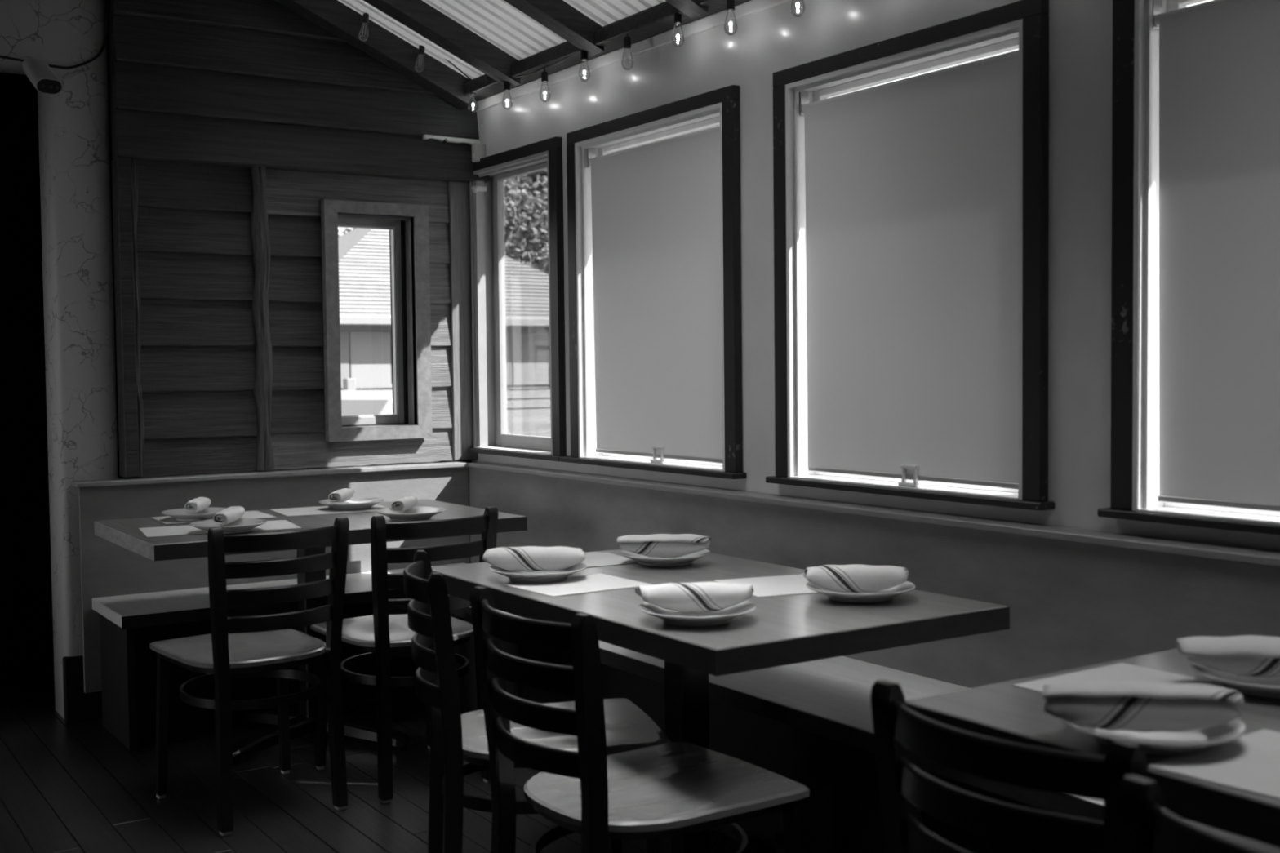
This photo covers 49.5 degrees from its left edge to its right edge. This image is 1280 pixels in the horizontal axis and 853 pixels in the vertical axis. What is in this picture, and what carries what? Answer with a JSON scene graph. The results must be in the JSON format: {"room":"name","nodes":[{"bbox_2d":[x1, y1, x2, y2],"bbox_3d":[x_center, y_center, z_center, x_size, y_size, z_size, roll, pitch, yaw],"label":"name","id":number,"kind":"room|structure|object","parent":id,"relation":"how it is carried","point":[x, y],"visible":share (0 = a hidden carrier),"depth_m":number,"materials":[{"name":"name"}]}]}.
{"room":"restaurant dining room","nodes":[
{"label":"restaurant dining room","id":0,"kind":"room"},
{"bbox_2d":[0,72,53,666],"bbox_3d":[-4.094,-0.461,4.330,4.500,3.300,1.150,-2,3,-33],"label":"wall","id":1,"kind":"structure","parent":0,"point":[26,620],"depth_m":5.87,"materials":[{"name":"black"}]},
{"bbox_2d":[0,0,118,719],"bbox_3d":[-3.760,-1.244,3.809,4.342,4.900,0.260,-2,3,-33],"label":"wall","id":2,"kind":"structure","parent":0,"point":[73,122],"depth_m":4.87,"materials":[{"name":"paint"}]},
{"bbox_2d":[22,57,62,93],"bbox_3d":[-2.011,-1.168,4.657,0.112,0.126,0.231,-2,3,-33],"label":"security camera","id":3,"kind":"object","parent":2,"relation":"attached to","point":[38,72],"visible":1,"depth_m":4.59,"materials":[{"name":"grey plastic"}]},
{"bbox_2d":[0,0,109,69],"bbox_3d":[-2.046,-1.373,4.747,0.444,0.279,0.032,-2,3,-33],"label":"cable","id":4,"kind":"object","parent":2,"relation":"attached to","point":[98,55],"visible":0.89,"depth_m":4.84,"materials":[{"name":"black rubber"}]},
{"bbox_2d":[106,0,489,561],"bbox_3d":[-1.461,-0.927,5.196,2.036,4.100,0.250,-2,3,-33],"label":"wall","id":5,"kind":"structure","parent":0,"point":[232,122],"depth_m":5.13,"materials":[{"name":"black wood"}]},
{"bbox_2d":[62,655,102,724],"bbox_3d":[-1.931,0.924,4.928,0.215,0.235,0.035,-2,3,-33],"label":"baseboard","id":6,"kind":"structure","parent":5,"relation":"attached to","point":[79,706],"depth_m":4.88,"materials":[{"name":"black wood"}]},
{"bbox_2d":[320,199,432,441],"bbox_3d":[-1.070,-0.411,5.479,0.429,0.920,0.215,-2,3,-33],"label":"window","id":7,"kind":"structure","parent":5,"relation":"in","point":[416,229],"depth_m":5.47,"materials":[{"name":"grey wood"}]},
{"bbox_2d":[471,142,485,162],"bbox_3d":[-0.644,-1.090,5.533,0.048,0.072,0.038,-2,3,-33],"label":"sensor","id":8,"kind":"object","parent":5,"relation":"attached to","point":[478,150],"visible":0.96,"depth_m":5.52,"materials":[{"name":"grey plastic"}]},
{"bbox_2d":[0,661,772,852],"bbox_3d":[-1.301,1.242,1.465,5.740,0.120,10.200,-2,3,-33],"label":"floor","id":9,"kind":"structure","parent":0,"point":[74,788],"depth_m":4.05,"materials":[{"name":"grey wood"}]},
{"bbox_2d":[149,516,349,836],"bbox_3d":[-1.100,0.663,3.933,0.410,0.822,0.542,-3,3,-38],"label":"chair","id":10,"kind":"object","parent":9,"relation":"on","point":[263,646],"visible":1,"depth_m":3.79,"materials":[{"name":"black wood"}]},
{"bbox_2d":[71,461,470,750],"bbox_3d":[-1.209,0.601,5.040,1.498,0.855,0.512,-2,3,-33],"label":"bench","id":11,"kind":"object","parent":9,"relation":"on","point":[131,601],"visible":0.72,"depth_m":4.88,"materials":[{"name":"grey wood"}]},
{"bbox_2d":[93,498,527,764],"bbox_3d":[-1.101,0.676,4.666,1.215,0.735,0.797,-2,3,-33],"label":"dining table","id":12,"kind":"object","parent":9,"relation":"on","point":[126,534],"visible":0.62,"depth_m":4.56,"materials":[{"name":"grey wood"}]},
{"bbox_2d":[151,511,276,524],"bbox_3d":[-1.446,0.307,4.701,0.360,0.001,0.250,-2,3,-30],"label":"placemat","id":13,"kind":"object","parent":12,"relation":"on","point":[247,514],"visible":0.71,"depth_m":4.68,"materials":[{"name":"paper"}]},
{"bbox_2d":[161,506,226,520],"bbox_3d":[-1.482,0.296,4.647,0.230,0.028,0.230,-2,3,-33],"label":"plate","id":14,"kind":"object","parent":13,"relation":"on","point":[180,514],"visible":0.75,"depth_m":4.60,"materials":[{"name":"white ceramic"}]},
{"bbox_2d":[184,497,210,512],"bbox_3d":[-1.481,0.261,4.646,0.047,0.043,0.200,-1,2,-5],"label":"napkin","id":15,"kind":"object","parent":14,"relation":"on","point":[197,504],"visible":1,"depth_m":4.59,"materials":[{"name":"white fabric"}]},
{"bbox_2d":[138,520,301,537],"bbox_3d":[-1.328,0.321,4.384,0.460,0.001,0.260,-2,3,-25],"label":"placemat","id":16,"kind":"object","parent":12,"relation":"on","point":[279,524],"visible":0.71,"depth_m":4.35,"materials":[{"name":"paper"}]},
{"bbox_2d":[189,518,266,533],"bbox_3d":[-1.269,0.309,4.278,0.230,0.028,0.230,-2,3,-33],"label":"plate","id":17,"kind":"object","parent":16,"relation":"on","point":[242,525],"visible":0.86,"depth_m":4.28,"materials":[{"name":"white ceramic"}]},
{"bbox_2d":[213,506,244,525],"bbox_3d":[-1.267,0.275,4.277,0.048,0.046,0.238,-1,2,-3],"label":"napkin","id":18,"kind":"object","parent":17,"relation":"on","point":[228,515],"visible":1,"depth_m":4.22,"materials":[{"name":"white fabric"}]},
{"bbox_2d":[270,504,387,516],"bbox_3d":[-1.094,0.295,4.930,0.380,0.001,0.270,-2,3,-27],"label":"placemat","id":19,"kind":"object","parent":12,"relation":"on","point":[319,509],"visible":0.71,"depth_m":4.89,"materials":[{"name":"paper"}]},
{"bbox_2d":[318,497,384,510],"bbox_3d":[-1.030,0.278,4.954,0.230,0.028,0.230,-2,3,-33],"label":"plate","id":20,"kind":"object","parent":19,"relation":"on","point":[354,503],"visible":0.94,"depth_m":4.91,"materials":[{"name":"white ceramic"}]},
{"bbox_2d":[328,488,354,502],"bbox_3d":[-1.058,0.245,4.921,0.048,0.046,0.185,0,2,5],"label":"napkin","id":21,"kind":"object","parent":20,"relation":"on","point":[343,495],"visible":1,"depth_m":4.87,"materials":[{"name":"white fabric"}]},
{"bbox_2d":[375,506,445,520],"bbox_3d":[-0.759,0.290,4.593,0.230,0.028,0.230,-2,3,-33],"label":"plate","id":22,"kind":"object","parent":12,"relation":"on","point":[415,513],"visible":0.94,"depth_m":4.55,"materials":[{"name":"white ceramic"}]},
{"bbox_2d":[389,496,417,511],"bbox_3d":[-0.781,0.256,4.593,0.053,0.044,0.184,0,2,7],"label":"napkin","id":23,"kind":"object","parent":22,"relation":"on","point":[406,503],"visible":1,"depth_m":4.54,"materials":[{"name":"white fabric"}]},
{"bbox_2d":[310,506,497,804],"bbox_3d":[-0.707,0.648,4.191,0.410,0.822,0.542,-2,3,-35],"label":"chair","id":24,"kind":"object","parent":9,"relation":"on","point":[386,634],"visible":0.71,"depth_m":3.98,"materials":[{"name":"black wood"}]},
{"bbox_2d":[403,549,671,852],"bbox_3d":[-0.235,0.693,3.025,0.542,0.822,0.410,-1,3,-14],"label":"chair","id":25,"kind":"object","parent":9,"relation":"on","point":[455,737],"visible":0.71,"depth_m":2.88,"materials":[{"name":"black wood"}]},
{"bbox_2d":[470,586,809,852],"bbox_3d":[-0.012,0.709,2.587,0.542,0.822,0.410,-2,3,-34],"label":"chair","id":26,"kind":"object","parent":9,"relation":"on","point":[668,791],"visible":1,"depth_m":2.48,"materials":[{"name":"black wood"}]},
{"bbox_2d":[431,548,1009,852],"bbox_3d":[0.108,0.727,3.165,0.742,0.735,1.244,-2,3,-33],"label":"dining table","id":27,"kind":"object","parent":9,"relation":"on","point":[781,630],"visible":0.67,"depth_m":2.80,"materials":[{"name":"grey wood"}]},
{"bbox_2d":[504,573,652,596],"bbox_3d":[-0.141,0.360,3.165,0.265,0.001,0.215,-2,3,-35],"label":"placemat","id":28,"kind":"object","parent":27,"relation":"on","point":[578,584],"visible":0.93,"depth_m":3.15,"materials":[{"name":"paper"}]},
{"bbox_2d":[488,562,586,582],"bbox_3d":[-0.240,0.343,3.261,0.230,0.028,0.230,-2,3,-33],"label":"plate","id":29,"kind":"object","parent":28,"relation":"on","point":[540,576],"visible":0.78,"depth_m":3.20,"materials":[{"name":"white ceramic"}]},
{"bbox_2d":[482,546,585,572],"bbox_3d":[-0.247,0.313,3.282,0.243,0.060,0.077,-1,2,1],"label":"napkin","id":30,"kind":"object","parent":29,"relation":"on","point":[526,558],"visible":1,"depth_m":3.25,"materials":[{"name":"fabric"}]},
{"bbox_2d":[581,552,638,567],"bbox_3d":[-0.141,0.344,3.553,0.235,0.001,0.215,-2,3,-27],"label":"placemat","id":31,"kind":"object","parent":27,"relation":"on","point":[602,559],"visible":0.36,"depth_m":3.55,"materials":[{"name":"paper"}]},
{"bbox_2d":[619,549,711,566],"bbox_3d":[0.064,0.329,3.495,0.230,0.028,0.230,-2,3,-33],"label":"plate","id":32,"kind":"object","parent":27,"relation":"on","point":[687,559],"visible":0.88,"depth_m":3.43,"materials":[{"name":"white ceramic"}]},
{"bbox_2d":[617,533,711,558],"bbox_3d":[0.061,0.299,3.471,0.234,0.060,0.069,0,2,4],"label":"napkin","id":33,"kind":"object","parent":32,"relation":"on","point":[660,545],"visible":1,"depth_m":3.44,"materials":[{"name":"fabric"}]},
{"bbox_2d":[638,600,755,626],"bbox_3d":[0.111,0.363,2.702,0.230,0.028,0.230,-2,3,-33],"label":"plate","id":34,"kind":"object","parent":27,"relation":"on","point":[726,615],"visible":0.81,"depth_m":2.66,"materials":[{"name":"white ceramic"}]},
{"bbox_2d":[635,582,753,613],"bbox_3d":[0.107,0.334,2.708,0.235,0.061,0.078,-1,2,0],"label":"napkin","id":35,"kind":"object","parent":34,"relation":"on","point":[700,597],"visible":1,"depth_m":2.67,"materials":[{"name":"fabric"}]},
{"bbox_2d":[714,574,817,596],"bbox_3d":[0.318,0.357,3.124,0.225,0.001,0.250,-1,3,-19],"label":"placemat","id":36,"kind":"object","parent":27,"relation":"on","point":[767,586],"visible":0.64,"depth_m":3.13,"materials":[{"name":"paper"}]},
{"bbox_2d":[805,581,915,603],"bbox_3d":[0.468,0.349,2.941,0.230,0.028,0.230,-2,3,-33],"label":"plate","id":37,"kind":"object","parent":27,"relation":"on","point":[885,595],"visible":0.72,"depth_m":2.88,"materials":[{"name":"white ceramic"}]},
{"bbox_2d":[801,564,908,592],"bbox_3d":[0.457,0.321,2.935,0.227,0.060,0.075,0,2,5],"label":"napkin","id":38,"kind":"object","parent":37,"relation":"on","point":[853,578],"visible":1,"depth_m":2.90,"materials":[{"name":"fabric"}]},
{"bbox_2d":[406,462,1279,852],"bbox_3d":[1.125,0.686,2.464,0.543,0.855,7.254,-2,3,-33],"label":"bench","id":39,"kind":"object","parent":9,"relation":"on","point":[1075,597],"visible":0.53,"depth_m":3.34,"materials":[{"name":"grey wood"}]},
{"bbox_2d":[870,680,1148,852],"bbox_3d":[0.603,0.737,1.777,0.542,0.822,0.410,-2,3,-34],"label":"chair","id":40,"kind":"object","parent":9,"relation":"on","point":[900,731],"visible":0.97,"depth_m":1.59,"materials":[{"name":"black wood"}]},
{"bbox_2d":[905,648,1279,848],"bbox_3d":[1.029,0.778,1.745,0.732,0.735,1.230,-2,3,-33],"label":"dining table","id":41,"kind":"object","parent":9,"relation":"on","point":[1003,711],"visible":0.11,"depth_m":1.89,"materials":[{"name":"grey wood"}]},
{"bbox_2d":[1012,662,1226,692],"bbox_3d":[0.743,0.396,2.112,0.265,0.001,0.220,-2,3,-34],"label":"placemat","id":42,"kind":"object","parent":41,"relation":"on","point":[1121,672],"visible":0.43,"depth_m":2.17,"materials":[{"name":"paper"}]},
{"bbox_2d":[1060,719,1246,755],"bbox_3d":[0.665,0.395,1.807,0.230,0.028,0.230,-2,3,-33],"label":"plate","id":43,"kind":"object","parent":41,"relation":"on","point":[1161,743],"visible":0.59,"depth_m":1.77,"materials":[{"name":"white ceramic"}]},
{"bbox_2d":[1042,680,1244,732],"bbox_3d":[0.644,0.362,1.797,0.247,0.063,0.069,0,2,9],"label":"napkin","id":44,"kind":"object","parent":43,"relation":"on","point":[1136,706],"visible":1,"depth_m":1.77,"materials":[{"name":"fabric"}]},
{"bbox_2d":[1147,728,1279,799],"bbox_3d":[0.797,0.413,1.688,0.270,0.001,0.225,-2,3,-37],"label":"placemat","id":45,"kind":"object","parent":41,"relation":"on","point":[1250,762],"visible":1,"depth_m":1.70,"materials":[{"name":"paper"}]},
{"bbox_2d":[1191,662,1279,698],"bbox_3d":[0.953,0.380,2.088,0.230,0.028,0.230,-2,3,-33],"label":"plate","id":46,"kind":"object","parent":41,"relation":"on","point":[1269,687],"visible":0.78,"depth_m":2.07,"materials":[{"name":"white ceramic"}]},
{"bbox_2d":[1175,635,1279,678],"bbox_3d":[0.938,0.347,2.087,0.247,0.062,0.079,0,2,11],"label":"napkin","id":47,"kind":"object","parent":46,"relation":"on","point":[1255,655],"visible":1,"depth_m":2.07,"materials":[{"name":"fabric"}]},
{"bbox_2d":[1116,774,1265,852],"bbox_3d":[0.775,0.753,1.355,0.542,0.822,0.410,-2,3,-35],"label":"chair","id":48,"kind":"object","parent":9,"relation":"on","point":[1145,825],"visible":1,"depth_m":1.34,"materials":[{"name":"black wood"}]},
{"bbox_2d":[274,0,750,109],"bbox_3d":[-0.723,-2.304,0.712,6.315,2.770,8.720,-2,3,-33],"label":"ceiling","id":49,"kind":"structure","parent":0,"point":[493,42],"depth_m":4.94,"materials":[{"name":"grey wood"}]},
{"bbox_2d":[358,13,368,41],"label":"string lights","id":50,"kind":"object","parent":49,"relation":"hanging from","point":[365,16],"depth_m":5.17,"materials":[{"name":"clear glass"}]},
{"bbox_2d":[358,13,368,41],"bbox_3d":[-1.029,-1.494,5.166,0.042,0.122,0.040,-2,3,-33],"label":"bulb","id":51,"kind":"object","parent":50,"relation":"attached to","point":[365,16],"depth_m":5.17,"materials":[{"name":"clear glass"}]},
{"bbox_2d":[414,44,425,72],"label":"string lights","id":52,"kind":"object","parent":49,"relation":"hanging from","point":[421,48],"depth_m":5.29,"materials":[{"name":"clear glass"}]},
{"bbox_2d":[414,44,425,72],"bbox_3d":[-0.840,-1.411,5.292,0.042,0.122,0.040,-2,3,-33],"label":"bulb","id":53,"kind":"object","parent":52,"relation":"attached to","point":[421,48],"depth_m":5.29,"materials":[{"name":"clear glass"}]},
{"bbox_2d":[443,57,472,80],"label":"string lights","id":54,"kind":"object","parent":49,"relation":"hanging from","point":[451,63],"depth_m":5.36,"materials":[{"name":"black rubber"}]},
{"bbox_2d":[467,85,478,113],"label":"string lights","id":55,"kind":"object","parent":49,"relation":"hanging from","point":[471,93],"depth_m":5.40,"materials":[{"name":"clear glass"}]},
{"bbox_2d":[467,85,478,113],"bbox_3d":[-0.649,-1.280,5.391,0.040,0.122,0.040,-2,3,-33],"label":"bulb","id":56,"kind":"object","parent":55,"relation":"attached to","point":[471,93],"depth_m":5.40,"materials":[{"name":"clear glass"}]},
{"bbox_2d":[515,55,571,102],"label":"string lights","id":57,"kind":"object","parent":49,"relation":"hanging from","point":[544,74],"depth_m":4.91,"materials":[{"name":"clear glass"}]},
{"bbox_2d":[539,66,550,102],"bbox_3d":[-0.338,-1.211,4.917,0.040,0.122,0.040,-2,3,-33],"label":"bulb","id":58,"kind":"object","parent":57,"relation":"attached to","point":[544,74],"depth_m":4.91,"materials":[{"name":"clear glass"}]},
{"bbox_2d":[578,50,590,81],"label":"string lights","id":59,"kind":"object","parent":49,"relation":"hanging from","point":[584,55],"depth_m":4.69,"materials":[{"name":"clear glass"}]},
{"bbox_2d":[578,50,590,81],"bbox_3d":[-0.188,-1.227,4.687,0.040,0.122,0.040,-2,3,-33],"label":"bulb","id":60,"kind":"object","parent":59,"relation":"attached to","point":[584,55],"depth_m":4.69,"materials":[{"name":"clear glass"}]},
{"bbox_2d":[671,12,684,47],"label":"string lights","id":61,"kind":"object","parent":49,"relation":"hanging from","point":[677,20],"depth_m":4.22,"materials":[{"name":"clear glass"}]},
{"bbox_2d":[671,12,684,47],"bbox_3d":[0.115,-1.216,4.222,0.040,0.122,0.040,-2,3,-33],"label":"bulb","id":62,"kind":"object","parent":61,"relation":"attached to","point":[677,17],"depth_m":4.22,"materials":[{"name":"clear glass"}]},
{"bbox_2d":[471,0,1279,551],"bbox_3d":[1.604,-0.006,2.302,0.120,2.480,8.500,-2,3,-33],"label":"wall","id":63,"kind":"structure","parent":0,"point":[767,42],"depth_m":3.62,"materials":[{"name":"grey paint"}]},
{"bbox_2d":[502,81,512,110],"label":"string lights","id":64,"kind":"object","parent":63,"relation":"hanging from","point":[506,85],"depth_m":5.15,"materials":[{"name":"clear glass"}]},
{"bbox_2d":[502,81,512,110],"bbox_3d":[-0.494,-1.239,5.156,0.040,0.122,0.040,-2,3,-33],"label":"bulb","id":65,"kind":"object","parent":64,"relation":"attached to","point":[506,85],"depth_m":5.15,"materials":[{"name":"clear glass"}]},
{"bbox_2d":[468,136,569,461],"bbox_3d":[-0.435,-0.473,5.357,0.168,1.174,0.750,-2,3,-33],"label":"window","id":66,"kind":"structure","parent":63,"relation":"in","point":[517,224],"depth_m":5.49,"materials":[{"name":"paint"}]},
{"bbox_2d":[471,185,486,192],"bbox_3d":[-0.643,-0.947,5.538,0.062,0.030,0.032,-2,3,-33],"label":"round sensor","id":67,"kind":"object","parent":66,"relation":"attached to","point":[474,188],"visible":1,"depth_m":5.53,"materials":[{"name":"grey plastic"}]},
{"bbox_2d":[621,34,633,70],"label":"string lights","id":68,"kind":"object","parent":63,"relation":"hanging from","point":[627,40],"depth_m":4.46,"materials":[{"name":"clear glass"}]},
{"bbox_2d":[621,34,633,70],"bbox_3d":[-0.040,-1.208,4.462,0.040,0.122,0.040,-2,3,-33],"label":"bulb","id":69,"kind":"object","parent":68,"relation":"attached to","point":[627,40],"depth_m":4.46,"materials":[{"name":"clear glass"}]},
{"bbox_2d":[477,0,791,111],"bbox_3d":[1.550,-1.163,2.195,0.014,0.038,8.050,-2,3,-33],"label":"trim","id":70,"kind":"structure","parent":63,"relation":"attached to","point":[752,6],"depth_m":4.56,"materials":[{"name":"white paint"}]},
{"bbox_2d":[559,84,746,479],"bbox_3d":[0.057,-0.447,4.603,0.168,1.174,1.046,-2,3,-33],"label":"window","id":71,"kind":"structure","parent":63,"relation":"in","point":[720,107],"depth_m":4.55,"materials":[{"name":"paint"}]},
{"bbox_2d":[586,125,722,463],"bbox_3d":[0.059,-0.434,4.580,0.034,1.075,0.835,-2,3,-33],"label":"roller blind","id":72,"kind":"object","parent":71,"relation":"attached to","point":[656,206],"visible":0.91,"depth_m":4.55,"materials":[{"name":"fabric"}]},
{"bbox_2d":[724,0,737,35],"label":"string lights","id":73,"kind":"object","parent":63,"relation":"hanging from","point":[730,3],"depth_m":4.00,"materials":[{"name":"clear glass"}]},
{"bbox_2d":[724,0,737,35],"bbox_3d":[0.261,-1.190,4.000,0.040,0.122,0.040,-2,3,-33],"label":"bulb","id":74,"kind":"object","parent":73,"relation":"attached to","point":[730,3],"depth_m":4.00,"materials":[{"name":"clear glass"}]},
{"bbox_2d":[790,0,804,17],"label":"string lights","id":75,"kind":"object","parent":63,"relation":"hanging from","point":[797,4],"depth_m":3.76,"materials":[{"name":"clear glass"}]},
{"bbox_2d":[790,0,804,17],"bbox_3d":[0.426,-1.169,3.748,0.040,0.122,0.040,-2,3,-33],"label":"bulb","id":76,"kind":"object","parent":75,"relation":"attached to","point":[797,4],"depth_m":3.76,"materials":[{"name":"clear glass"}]},
{"bbox_2d":[765,0,1054,511],"bbox_3d":[0.702,-0.411,3.615,0.168,1.174,1.011,-2,3,-33],"label":"window","id":77,"kind":"structure","parent":63,"relation":"in","point":[1023,25],"depth_m":3.50,"materials":[{"name":"paint"}]},
{"bbox_2d":[799,49,1018,489],"bbox_3d":[0.695,-0.399,3.606,0.034,1.075,0.833,-2,3,-33],"label":"roller blind","id":78,"kind":"object","parent":77,"relation":"attached to","point":[912,184],"visible":0.92,"depth_m":3.56,"materials":[{"name":"fabric"}]},
{"bbox_2d":[1097,0,1279,535],"bbox_3d":[1.340,-0.376,2.638,0.168,1.174,1.009,-2,3,-33],"label":"window","id":79,"kind":"structure","parent":63,"relation":"in","point":[1135,286],"depth_m":2.97,"materials":[{"name":"paint"}]},
{"bbox_2d":[1152,0,1279,512],"bbox_3d":[1.332,-0.364,2.631,0.034,1.075,0.835,-2,3,-33],"label":"roller blind","id":80,"kind":"object","parent":79,"relation":"attached to","point":[1220,60],"visible":1,"depth_m":2.83,"materials":[{"name":"fabric"}]},
{"label":"outside","id":81,"kind":"structure","parent":0,"visible":0},
{"bbox_3d":[-8.081,0.163,39.896,90.000,0.200,64.400,-2,3,-33],"label":"ground","id":82,"kind":"structure","parent":81,"visible":0},
{"bbox_2d":[337,227,355,237],"bbox_3d":[-4.606,-6.363,43.025,12.995,12.514,12.969,1,3,38],"label":"leafy tree","id":83,"kind":"object","parent":82,"relation":"on","point":[347,228],"visible":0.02,"depth_m":41.26,"materials":[{"name":"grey plant"}]},
{"bbox_2d":[337,228,392,390],"bbox_3d":[-0.833,-1.309,14.793,8.971,4.730,35.701,-1,3,-18],"label":"house","id":84,"kind":"structure","parent":82,"relation":"on","point":[364,255],"depth_m":23.23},
{"bbox_2d":[339,330,349,388],"bbox_3d":[-4.927,-1.099,22.852,0.280,0.950,0.040,-2,3,-33],"label":"shutter","id":85,"kind":"object","parent":84,"relation":"hanging from","point":[344,335],"depth_m":22.86,"materials":[{"name":"grey"}]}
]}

